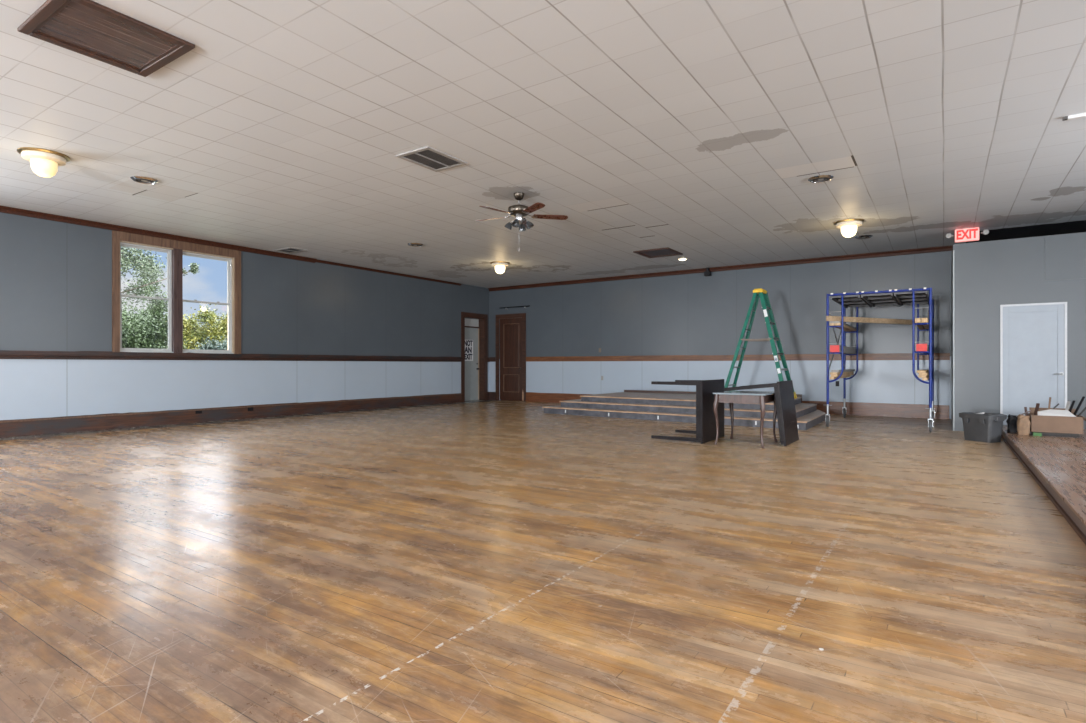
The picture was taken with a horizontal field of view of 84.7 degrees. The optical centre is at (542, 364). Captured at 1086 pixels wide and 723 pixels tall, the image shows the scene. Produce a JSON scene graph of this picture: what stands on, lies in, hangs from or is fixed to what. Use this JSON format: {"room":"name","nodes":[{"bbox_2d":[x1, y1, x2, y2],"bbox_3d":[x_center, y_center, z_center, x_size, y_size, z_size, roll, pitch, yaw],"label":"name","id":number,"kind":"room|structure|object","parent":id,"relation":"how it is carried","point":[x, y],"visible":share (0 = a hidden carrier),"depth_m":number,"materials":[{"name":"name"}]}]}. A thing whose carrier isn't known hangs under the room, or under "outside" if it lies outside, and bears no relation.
{"room":"community hall","nodes":[
{"label":"community hall","id":0,"kind":"room"},
{"bbox_2d":[0,212,488,419],"bbox_3d":[-8.092,-0.646,9.390,0.260,3.493,22.536,0,0,34],"label":"wall","id":1,"kind":"structure","parent":0,"point":[56,277],"depth_m":12.14,"materials":[{"name":"grey paint"}]},
{"bbox_2d":[0,350,111,359],"bbox_3d":[-10.823,-0.159,5.077,0.028,0.148,12.330,0,0,34],"label":"trim","id":2,"kind":"structure","parent":1,"relation":"attached to","point":[2,352],"depth_m":9.59,"materials":[{"name":"brown wood"}]},
{"bbox_2d":[0,205,316,262],"bbox_3d":[-9.697,-2.348,6.711,0.070,0.090,16.300,0,0,34],"label":"trim","id":3,"kind":"structure","parent":1,"relation":"attached to","point":[4,209],"depth_m":10.54,"materials":[{"name":"brown wood"}]},
{"bbox_2d":[112,230,240,353],"bbox_3d":[-6.847,-1.260,11.191,0.274,2.080,2.245,0,0,34],"label":"window","id":4,"kind":"structure","parent":1,"relation":"in","point":[175,250],"depth_m":11.04,"materials":[{"name":"brown wood"}]},
{"bbox_2d":[112,352,241,359],"bbox_3d":[-6.746,-0.158,11.132,0.028,0.146,2.270,0,0,34],"label":"trim","id":5,"kind":"structure","parent":1,"relation":"attached to","point":[188,354],"depth_m":10.96,"materials":[{"name":"brown wood"}]},
{"bbox_2d":[0,393,461,437],"bbox_3d":[-8.339,0.965,8.769,0.024,0.269,21.230,0,0,34],"label":"baseboard","id":6,"kind":"structure","parent":1,"relation":"attached to","point":[23,428],"depth_m":11.27,"materials":[{"name":"brown wood"}]},
{"bbox_2d":[0,354,461,361],"bbox_3d":[-8.317,-0.130,8.754,0.022,0.040,21.230,0,0,34],"label":"trim","id":7,"kind":"structure","parent":1,"relation":"attached to","point":[15,356],"depth_m":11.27,"materials":[{"name":"brown wood"}]},
{"bbox_2d":[316,260,460,285],"bbox_3d":[-3.787,-2.357,15.510,0.045,0.057,4.900,0,0,34],"label":"trim","id":8,"kind":"structure","parent":1,"relation":"attached to","point":[318,261],"depth_m":15.15,"materials":[{"name":"brown wood"}]},
{"bbox_2d":[461,312,487,401],"bbox_3d":[-2.172,-0.230,18.137,0.279,2.660,1.200,0,0,34],"label":"door","id":9,"kind":"structure","parent":1,"relation":"in","point":[474,326],"depth_m":18.39,"materials":[{"name":"grey paint"}]},
{"bbox_2d":[465,340,472,360],"bbox_3d":[-2.281,-0.438,18.137,0.006,0.645,0.460,0,0,34],"label":"paper sign","id":10,"kind":"object","parent":9,"relation":"attached to","point":[468,343],"visible":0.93,"depth_m":18.17,"materials":[{"name":"white paper"}]},
{"bbox_2d":[0,400,1085,722],"bbox_3d":[-0.923,1.160,4.561,17.547,0.120,23.056,0,0,34],"label":"floor","id":11,"kind":"structure","parent":0,"point":[472,561],"depth_m":3.17,"materials":[{"name":"brown wood"}]},
{"bbox_2d":[542,392,824,429],"bbox_3d":[2.921,0.901,12.806,5.662,0.399,3.069,0,0,34],"label":"stepped platform","id":12,"kind":"object","parent":11,"relation":"on","point":[628,405],"visible":0.82,"depth_m":12.04,"materials":[{"name":"grey wood"}]},
{"bbox_2d":[624,390,801,402],"bbox_3d":[3.848,0.873,14.083,4.250,0.455,0.040,0,0,34],"label":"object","id":13,"kind":"object","parent":12,"relation":"attached to","point":[637,391],"visible":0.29,"depth_m":14.61,"materials":[{"name":"grey"}]},
{"bbox_2d":[724,288,796,398],"bbox_3d":[4.332,-0.411,12.008,1.336,2.214,0.800,0,0,34],"label":"stepladder","id":14,"kind":"object","parent":12,"relation":"on","point":[761,293],"visible":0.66,"depth_m":11.98,"materials":[{"name":"green plastic"}]},
{"bbox_2d":[651,379,723,443],"bbox_3d":[2.171,0.659,8.882,0.768,0.878,1.000,0,0,34],"label":"table","id":15,"kind":"object","parent":11,"relation":"on","point":[705,431],"visible":0.99,"depth_m":8.48,"materials":[{"name":"brown laminate"}]},
{"bbox_2d":[713,391,777,447],"bbox_3d":[2.851,0.746,8.352,0.710,0.722,0.820,0,0,34],"label":"table","id":16,"kind":"object","parent":11,"relation":"on","point":[752,397],"visible":0.91,"depth_m":8.16,"materials":[{"name":"brown wood"}]},
{"bbox_2d":[724,380,798,445],"bbox_3d":[3.155,0.662,8.575,0.839,0.868,0.850,0,0,34],"label":"table","id":17,"kind":"object","parent":11,"relation":"on","point":[783,390],"visible":1,"depth_m":8.22,"materials":[{"name":"brown laminate"}]},
{"bbox_2d":[825,288,935,431],"bbox_3d":[6.270,-0.075,10.998,1.665,2.351,2.346,0,0,34],"label":"scaffold","id":18,"kind":"object","parent":11,"relation":"on","point":[930,316],"visible":0.88,"depth_m":10.44,"materials":[{"name":"blue metal"}]},
{"bbox_2d":[830,323,848,331],"bbox_3d":[5.702,-0.706,11.375,0.080,0.040,2.260,0,0,34],"label":"board","id":19,"kind":"object","parent":18,"relation":"on","point":[831,324],"visible":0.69,"depth_m":10.98,"materials":[{"name":"brown wood"}]},
{"bbox_2d":[830,321,855,328],"bbox_3d":[5.737,-0.745,11.352,0.165,0.034,2.260,0,0,34],"label":"board","id":20,"kind":"object","parent":19,"relation":"on","point":[830,321],"visible":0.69,"depth_m":10.45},
{"bbox_2d":[826,316,911,324],"bbox_3d":[6.145,-0.810,10.956,2.584,0.090,0.038,0,0,-24],"label":"wooden plank","id":21,"kind":"object","parent":20,"relation":"on","point":[828,318],"visible":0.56,"depth_m":10.86,"materials":[{"name":"brown wood"}]},
{"bbox_2d":[830,375,850,378],"bbox_3d":[5.698,0.235,11.378,0.068,0.040,2.260,0,0,34],"label":"board","id":22,"kind":"object","parent":18,"relation":"on","point":[849,375],"visible":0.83,"depth_m":11.18,"materials":[{"name":"brown wood"}]},
{"bbox_2d":[831,373,853,376],"bbox_3d":[5.728,0.194,11.357,0.105,0.038,2.260,0,0,34],"label":"board","id":23,"kind":"object","parent":22,"relation":"on","point":[849,373],"visible":0.86,"depth_m":11.01,"materials":[{"name":"brown wood"}]},
{"bbox_2d":[830,371,852,374],"bbox_3d":[5.720,0.154,11.363,0.115,0.038,2.260,0,0,34],"label":"board","id":24,"kind":"object","parent":23,"relation":"on","point":[831,373],"visible":0.84,"depth_m":10.49,"materials":[{"name":"brown wood"}]},
{"bbox_2d":[831,369,854,371],"bbox_3d":[5.741,0.114,11.349,0.125,0.038,2.260,0,0,34],"label":"board","id":25,"kind":"object","parent":24,"relation":"on","point":[844,370],"visible":0.98,"depth_m":11.05,"materials":[{"name":"beige wood"}]},
{"bbox_2d":[830,345,854,353],"bbox_3d":[5.735,-0.281,11.353,0.150,0.119,2.260,0,0,34],"label":"board","id":26,"kind":"object","parent":18,"relation":"on","point":[833,348],"visible":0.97,"depth_m":10.48,"materials":[{"name":"red paint"}]},
{"bbox_2d":[835,323,855,330],"bbox_3d":[5.776,-0.706,11.325,0.084,0.040,2.260,0,0,34],"label":"board","id":27,"kind":"object","parent":18,"relation":"on","point":[846,327],"visible":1,"depth_m":11.24,"materials":[{"name":"brown wood"}]},
{"bbox_2d":[830,291,871,307],"bbox_3d":[5.862,-1.211,11.273,0.460,0.102,2.216,0,0,34],"label":"deck","id":28,"kind":"object","parent":18,"relation":"on","point":[849,300],"visible":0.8,"depth_m":11.06,"materials":[{"name":"metal"}]},
{"bbox_2d":[861,289,899,306],"bbox_3d":[6.264,-1.211,11.002,0.470,0.102,2.216,0,0,34],"label":"deck","id":29,"kind":"object","parent":18,"relation":"on","point":[879,299],"visible":0.91,"depth_m":10.78,"materials":[{"name":"metal"}]},
{"bbox_2d":[894,287,928,305],"bbox_3d":[6.671,-1.211,10.729,0.470,0.102,2.216,0,0,34],"label":"deck","id":30,"kind":"object","parent":18,"relation":"on","point":[921,297],"visible":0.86,"depth_m":10.51,"materials":[{"name":"metal"}]},
{"bbox_2d":[915,318,923,328],"bbox_3d":[6.756,-0.724,10.665,0.077,0.076,2.260,0,0,34],"label":"board","id":31,"kind":"object","parent":18,"relation":"on","point":[917,320],"visible":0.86,"depth_m":9.75,"materials":[{"name":"brown wood"}]},
{"bbox_2d":[916,344,928,350],"bbox_3d":[6.801,-0.281,10.635,0.150,0.119,2.260,0,0,34],"label":"board","id":32,"kind":"object","parent":18,"relation":"on","point":[919,347],"visible":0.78,"depth_m":9.71,"materials":[{"name":"red paint"}]},
{"bbox_2d":[921,318,928,328],"bbox_3d":[6.832,-0.724,10.614,0.085,0.076,2.260,0,0,34],"label":"board","id":33,"kind":"object","parent":18,"relation":"on","point":[923,320],"visible":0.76,"depth_m":9.69,"materials":[{"name":"brown wood"}]},
{"bbox_2d":[959,412,1006,442],"bbox_3d":[6.338,0.900,8.584,0.356,0.400,0.506,0,0,-19],"label":"storage tote","id":34,"kind":"object","parent":11,"relation":"on","point":[987,428],"visible":1,"depth_m":8.44,"materials":[{"name":"grey plastic"}]},
{"bbox_2d":[1001,425,1085,544],"bbox_3d":[3.579,1.035,0.026,4.473,0.130,20.002,0,0,34],"label":"stage platform","id":35,"kind":"object","parent":11,"relation":"on","point":[1057,465],"visible":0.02,"depth_m":5.73,"materials":[{"name":"brown wood"}]},
{"bbox_2d":[1006,414,1017,432],"bbox_3d":[6.782,0.843,8.575,0.174,0.254,0.198,0,0,34],"label":"plastic bag","id":36,"kind":"object","parent":35,"relation":"on","point":[1011,421],"visible":0.65,"depth_m":8.52,"materials":[{"name":"black plastic"}]},
{"bbox_2d":[1017,414,1030,434],"bbox_3d":[6.661,0.829,8.248,0.152,0.282,0.148,0,0,34],"label":"paper bag","id":37,"kind":"object","parent":35,"relation":"on","point":[1023,422],"visible":1,"depth_m":8.20,"materials":[{"name":"brown paper"}]},
{"bbox_2d":[1016,407,1030,416],"bbox_3d":[6.817,0.700,8.441,0.166,0.202,0.068,0,0,34],"label":"trim","id":38,"kind":"structure","parent":37,"relation":"in","point":[1025,408],"depth_m":8.43,"materials":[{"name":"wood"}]},
{"bbox_2d":[1033,432,1041,435],"bbox_3d":[6.733,0.948,8.110,0.090,0.045,0.055,0,0,34],"label":"package","id":39,"kind":"object","parent":35,"relation":"on","point":[1034,433],"visible":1,"depth_m":8.09},
{"bbox_2d":[1030,431,1079,437],"bbox_3d":[7.022,0.947,8.207,0.520,0.046,0.420,0,0,34],"label":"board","id":40,"kind":"object","parent":35,"relation":"on","point":[1031,433],"visible":0.57,"depth_m":8.01,"materials":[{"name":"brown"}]},
{"bbox_2d":[1028,401,1085,433],"bbox_3d":[7.093,0.710,8.209,0.596,0.424,0.442,0,0,34],"label":"cardboard box","id":41,"kind":"object","parent":40,"relation":"on","point":[1050,424],"depth_m":8.08,"materials":[{"name":"brown cardboard"}]},
{"bbox_2d":[1038,409,1075,416],"bbox_3d":[7.030,0.668,8.166,0.400,0.093,0.240,0,0,34],"label":"sheet","id":42,"kind":"object","parent":41,"relation":"in","point":[1050,412],"visible":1,"depth_m":8.15,"materials":[{"name":"white paper"}]},
{"bbox_2d":[1073,396,1084,414],"bbox_3d":[7.338,0.645,8.193,0.222,0.416,0.030,0,0,3],"label":"trim offcut","id":43,"kind":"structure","parent":41,"relation":"in","point":[1083,397],"depth_m":8.18,"materials":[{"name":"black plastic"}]},
{"bbox_2d":[0,0,1085,287],"bbox_3d":[-0.923,-2.453,4.561,17.547,0.120,23.056,0,0,34],"label":"ceiling","id":44,"kind":"structure","parent":0,"point":[699,130],"depth_m":5.98,"materials":[{"name":"tile"}]},
{"bbox_2d":[17,147,70,177],"bbox_3d":[-5.682,-2.265,6.780,0.470,0.255,0.470,0,0,34],"label":"ceiling lamp","id":45,"kind":"object","parent":44,"relation":"attached to","point":[43,162],"visible":1,"depth_m":6.68,"materials":[{"name":"white glass"}]},
{"bbox_2d":[17,0,194,76],"bbox_3d":[-3.167,-2.380,4.339,0.820,0.026,0.820,0,0,34],"label":"ceiling hatch","id":46,"kind":"object","parent":44,"relation":"attached to","point":[89,28],"visible":1,"depth_m":4.30,"materials":[{"name":"brown wood"}]},
{"bbox_2d":[130,176,157,183],"bbox_3d":[-5.145,-2.379,7.684,0.300,0.028,0.300,0,0,34],"label":"recessed light","id":47,"kind":"object","parent":44,"relation":"in","point":[140,179],"visible":1,"depth_m":7.65,"materials":[{"name":"silver metal"}]},
{"bbox_2d":[274,247,306,253],"bbox_3d":[-5.273,-2.386,12.436,0.600,0.014,0.380,0,0,34],"label":"ceiling vent","id":48,"kind":"object","parent":44,"relation":"in","point":[289,250],"visible":1,"depth_m":12.42,"materials":[{"name":"grey metal"}]},
{"bbox_2d":[408,243,422,246],"bbox_3d":[-2.535,-2.379,11.810,0.300,0.028,0.300,0,0,34],"label":"ceiling vent","id":49,"kind":"object","parent":44,"relation":"in","point":[409,244],"visible":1,"depth_m":11.73,"materials":[{"name":"silver metal"}]},
{"bbox_2d":[395,146,467,171],"bbox_3d":[-1.288,-2.386,6.931,0.520,0.014,0.660,0,0,34],"label":"ceiling vent","id":50,"kind":"object","parent":44,"relation":"in","point":[430,158],"visible":1,"depth_m":6.91,"materials":[{"name":"grey metal"}]},
{"bbox_2d":[490,261,509,273],"bbox_3d":[-1.011,-2.265,14.003,0.470,0.255,0.470,0,0,34],"label":"ceiling lamp","id":51,"kind":"object","parent":44,"relation":"attached to","point":[499,266],"visible":1,"depth_m":13.89,"materials":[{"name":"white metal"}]},
{"bbox_2d":[476,192,567,250],"bbox_3d":[-0.377,-1.982,8.325,1.321,0.823,1.328,0,0,34],"label":"ceiling fan","id":52,"kind":"object","parent":44,"relation":"hanging from","point":[519,211],"visible":1,"depth_m":8.27,"materials":[{"name":"brown metal"}]},
{"bbox_2d":[633,247,682,257],"bbox_3d":[2.458,-2.380,12.691,0.780,0.026,0.840,0,0,34],"label":"ceiling vent","id":53,"kind":"object","parent":44,"relation":"attached to","point":[659,252],"visible":1,"depth_m":12.65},
{"bbox_2d":[808,174,833,182],"bbox_3d":[3.561,-2.379,7.633,0.300,0.028,0.300,0,0,34],"label":"recessed light","id":54,"kind":"object","parent":44,"relation":"in","point":[825,177],"visible":1,"depth_m":7.59,"materials":[{"name":"silver metal"}]},
{"bbox_2d":[833,219,864,236],"bbox_3d":[5.133,-2.265,9.986,0.470,0.255,0.470,0,0,34],"label":"ceiling lamp","id":55,"kind":"object","parent":44,"relation":"attached to","point":[848,227],"visible":1,"depth_m":9.88,"materials":[{"name":"white glass"}]},
{"bbox_2d":[855,235,872,238],"bbox_3d":[5.982,-2.379,11.102,0.300,0.028,0.300,0,0,34],"label":"ceiling vent","id":56,"kind":"object","parent":44,"relation":"in","point":[859,236],"visible":1,"depth_m":11.07,"materials":[{"name":"silver metal"}]},
{"bbox_2d":[946,227,988,242],"bbox_3d":[7.421,-2.277,10.419,0.620,0.232,0.095,0,0,34],"label":"exit sign","id":57,"kind":"object","parent":44,"relation":"hanging from","point":[965,234],"visible":1,"depth_m":10.40,"materials":[{"name":"red plastic"}]},
{"bbox_2d":[1062,113,1085,120],"bbox_3d":[5.963,-2.378,5.135,2.245,0.030,0.050,0,0,34],"label":"ceiling light","id":58,"kind":"object","parent":44,"relation":"attached to","point":[1082,115],"visible":1,"depth_m":5.70,"materials":[{"name":"white paint"}]},
{"bbox_2d":[489,251,951,418],"bbox_3d":[5.444,-0.646,14.015,17.027,3.493,0.260,0,0,34],"label":"wall","id":59,"kind":"structure","parent":0,"point":[696,313],"depth_m":14.47,"materials":[{"name":"grey paint"}]},
{"bbox_2d":[489,392,495,399],"bbox_3d":[-1.576,0.975,18.572,0.242,0.250,0.024,0,0,34],"label":"baseboard","id":60,"kind":"structure","parent":59,"relation":"attached to","point":[492,395],"depth_m":18.56,"materials":[{"name":"brown wood"}]},
{"bbox_2d":[489,357,495,361],"bbox_3d":[-1.574,-0.165,18.570,0.237,0.141,0.026,0,0,34],"label":"trim","id":61,"kind":"structure","parent":59,"relation":"attached to","point":[491,359],"depth_m":18.55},
{"bbox_2d":[496,313,525,400],"bbox_3d":[-0.976,-0.225,18.194,1.145,2.650,0.110,0,0,34],"label":"door","id":62,"kind":"structure","parent":59,"relation":"in","point":[513,328],"depth_m":18.20,"materials":[{"name":"brown wood"}]},
{"bbox_2d":[500,305,529,308],"bbox_3d":[-0.857,-1.733,18.062,1.120,0.065,0.066,0,0,34],"label":"bar","id":63,"kind":"object","parent":59,"relation":"attached to","point":[528,305],"visible":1,"depth_m":18.01,"materials":[{"name":"black metal"}]},
{"bbox_2d":[704,267,710,275],"bbox_3d":[4.063,-2.292,14.680,0.140,0.203,0.140,0,0,34],"label":"speaker","id":64,"kind":"object","parent":59,"relation":"attached to","point":[707,272],"visible":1,"depth_m":14.64},
{"bbox_2d":[488,245,952,290],"bbox_3d":[5.360,-2.343,13.873,17.007,0.100,0.070,0,0,34],"label":"trim","id":65,"kind":"structure","parent":59,"relation":"attached to","point":[950,247],"depth_m":14.19,"materials":[{"name":"brown wood"}]},
{"bbox_2d":[526,392,948,418],"bbox_3d":[3.841,0.959,14.923,10.480,0.283,0.026,0,0,34],"label":"baseboard","id":66,"kind":"structure","parent":59,"relation":"attached to","point":[853,408],"depth_m":12.81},
{"bbox_2d":[526,353,949,361],"bbox_3d":[3.844,-0.168,14.919,10.490,0.146,0.028,0,0,34],"label":"trim","id":67,"kind":"structure","parent":59,"relation":"attached to","point":[885,356],"depth_m":14.31,"materials":[{"name":"brown wood"}]},
{"bbox_2d":[951,232,1085,430],"bbox_3d":[9.632,-0.453,9.535,5.074,3.105,2.494,0,0,34],"label":"wall partition","id":68,"kind":"structure","parent":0,"point":[988,275],"depth_m":9.62,"materials":[{"name":"grey paint"}]},
{"bbox_2d":[952,250,953,430],"bbox_3d":[6.845,-0.400,9.931,0.032,3.000,0.062,0,0,34],"label":"trim","id":69,"kind":"structure","parent":68,"relation":"attached to","point":[953,250],"depth_m":9.90,"materials":[{"name":"grey paint"}]},
{"bbox_2d":[1000,302,1066,424],"bbox_3d":[7.670,0.005,9.315,0.813,1.930,0.064,0,0,34],"label":"door","id":70,"kind":"structure","parent":68,"relation":"in","point":[1033,336],"depth_m":9.34,"materials":[{"name":"white paint"}]},
{"bbox_2d":[1045,232,1085,280],"bbox_3d":[8.344,-1.651,8.894,1.295,0.699,0.008,0,0,34],"label":"wall panel","id":71,"kind":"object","parent":68,"relation":"attached to","point":[1065,254],"depth_m":9.12,"materials":[{"name":"grey paint"}]},
{"bbox_3d":[6.837,0.235,10.611,0.068,0.040,2.260,0,0,34],"label":"board","id":72,"kind":"object","parent":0,"visible":0},
{"bbox_2d":[918,374,928,377],"bbox_3d":[6.807,0.194,10.631,0.105,0.038,2.260,0,0,34],"label":"board","id":73,"kind":"object","parent":72,"relation":"on","point":[919,376],"visible":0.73,"depth_m":9.70,"materials":[{"name":"brown wood"}]},
{"bbox_3d":[6.815,0.154,10.625,0.115,0.038,2.260,0,0,34],"label":"board","id":74,"kind":"object","parent":73,"relation":"on","visible":0},
{"bbox_2d":[917,370,928,372],"bbox_3d":[6.794,0.114,10.639,0.125,0.038,2.260,0,0,34],"label":"board","id":75,"kind":"object","parent":74,"relation":"on","point":[918,371],"visible":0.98,"depth_m":9.72,"materials":[{"name":"brown wood"}]},
{"label":"outside","id":76,"kind":"structure","parent":0,"visible":0},
{"bbox_3d":[-33.980,1.725,40.968,77.863,0.050,150.000,0,0,34],"label":"ground","id":77,"kind":"structure","parent":76,"visible":0},
{"bbox_2d":[122,271,187,348],"bbox_3d":[-15.901,-1.081,21.642,4.951,5.566,6.387,0,0,21],"label":"tree","id":78,"kind":"object","parent":77,"relation":"on","point":[135,332],"visible":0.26,"depth_m":22.12,"materials":[{"name":"green plant"}]},
{"bbox_2d":[121,246,199,306],"bbox_3d":[-12.391,-1.245,16.846,3.503,5.893,4.280,0,0,-4],"label":"tree","id":79,"kind":"object","parent":77,"relation":"on","point":[146,265],"visible":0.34,"depth_m":17.26,"materials":[{"name":"green plant"}]},
{"bbox_2d":[164,304,226,348],"bbox_3d":[-16.934,-0.650,30.645,4.083,4.707,5.354,0,0,28],"label":"tree","id":80,"kind":"object","parent":77,"relation":"on","point":[194,333],"visible":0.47,"depth_m":29.36,"materials":[{"name":"green plant"}]},
{"bbox_2d":[185,335,226,349],"bbox_3d":[-11.481,0.225,21.121,2.800,2.957,2.886,0,0,21],"label":"shrub","id":81,"kind":"object","parent":77,"relation":"on","point":[210,346],"visible":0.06,"depth_m":20.71,"materials":[{"name":"green plant"}]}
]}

